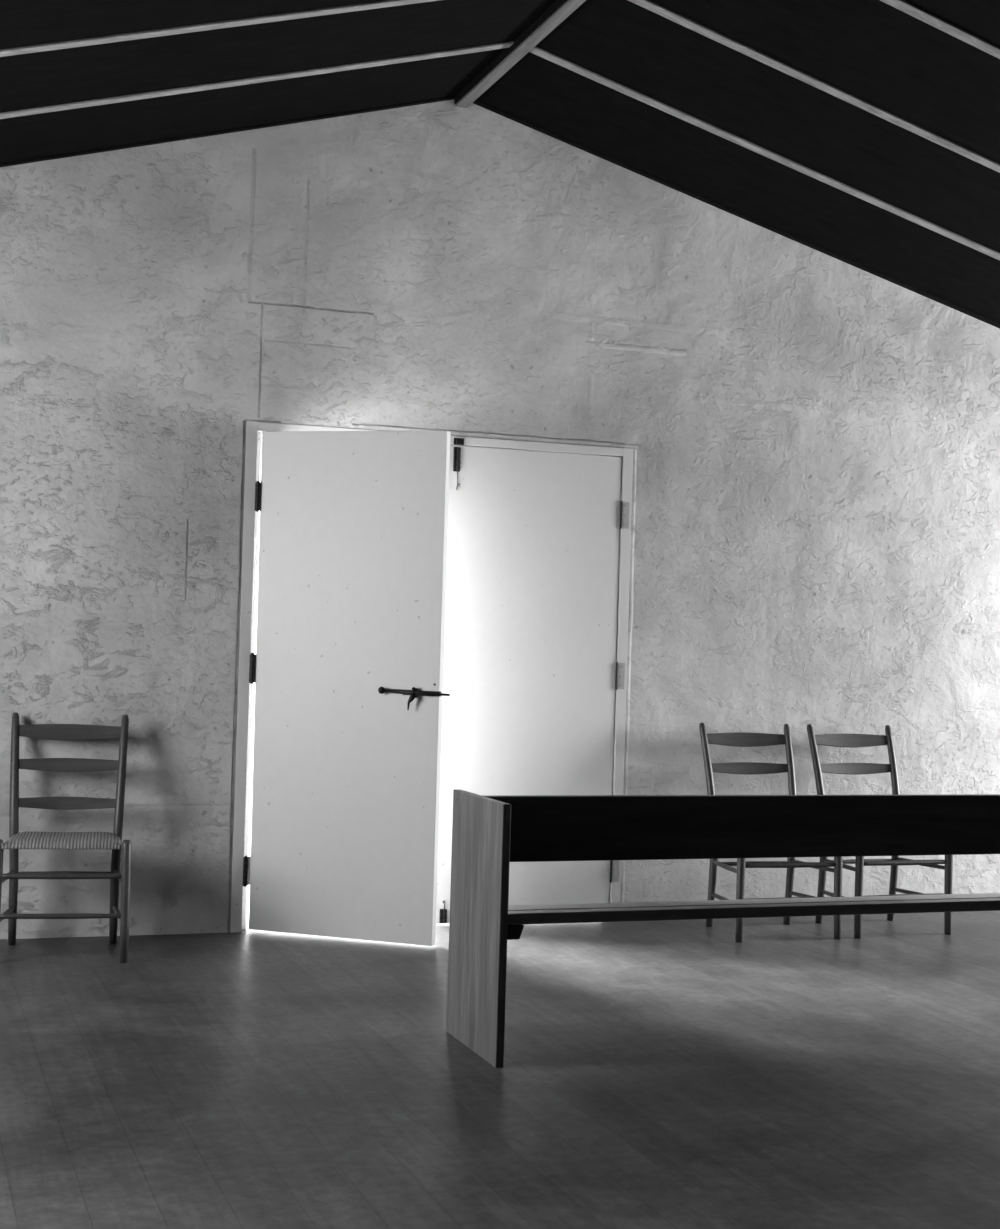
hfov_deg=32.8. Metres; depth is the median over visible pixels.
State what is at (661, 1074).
floor
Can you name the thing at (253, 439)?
door frame
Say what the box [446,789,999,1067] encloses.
bench
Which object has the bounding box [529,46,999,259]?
batten
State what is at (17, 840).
chair
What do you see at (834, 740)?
chair
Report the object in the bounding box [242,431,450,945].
door
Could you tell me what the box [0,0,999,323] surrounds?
ceiling
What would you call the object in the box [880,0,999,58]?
batten
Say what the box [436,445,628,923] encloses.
door
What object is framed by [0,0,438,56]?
batten
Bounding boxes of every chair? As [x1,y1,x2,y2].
[0,713,131,962]
[699,723,842,942]
[807,724,952,938]
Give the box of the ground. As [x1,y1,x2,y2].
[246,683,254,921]
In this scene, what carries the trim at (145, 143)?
attached to the wall
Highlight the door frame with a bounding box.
[230,421,632,932]
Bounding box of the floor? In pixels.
[0,910,999,1228]
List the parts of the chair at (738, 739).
post, leg, post, leg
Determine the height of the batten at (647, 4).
1.438 m
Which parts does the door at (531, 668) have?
plate, hinge plate, hinge plate, hinge plate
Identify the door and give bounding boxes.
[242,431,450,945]
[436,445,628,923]
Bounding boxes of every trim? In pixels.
[0,95,455,166]
[473,100,999,328]
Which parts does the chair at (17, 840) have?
leg, post, seat, post, leg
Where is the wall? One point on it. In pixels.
(813, 436)
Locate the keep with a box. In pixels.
[454,438,463,444]
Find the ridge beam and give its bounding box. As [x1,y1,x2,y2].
[454,0,585,107]
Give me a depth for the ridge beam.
6.55 m
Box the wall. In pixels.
[0,100,999,938]
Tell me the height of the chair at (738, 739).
0.885 m
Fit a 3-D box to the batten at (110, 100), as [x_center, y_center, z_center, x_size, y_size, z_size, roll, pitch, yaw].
[-1.581,-1.782,5.991,3.424,0.967,0.052,2,-1,-20]
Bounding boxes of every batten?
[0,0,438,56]
[0,41,513,118]
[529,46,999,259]
[628,0,999,172]
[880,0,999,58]
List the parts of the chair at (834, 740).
post, leg, post, leg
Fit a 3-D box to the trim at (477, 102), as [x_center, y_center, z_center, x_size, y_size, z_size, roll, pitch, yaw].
[2.350,-1.395,8.129,5.316,1.440,0.030,2,-1,-20]

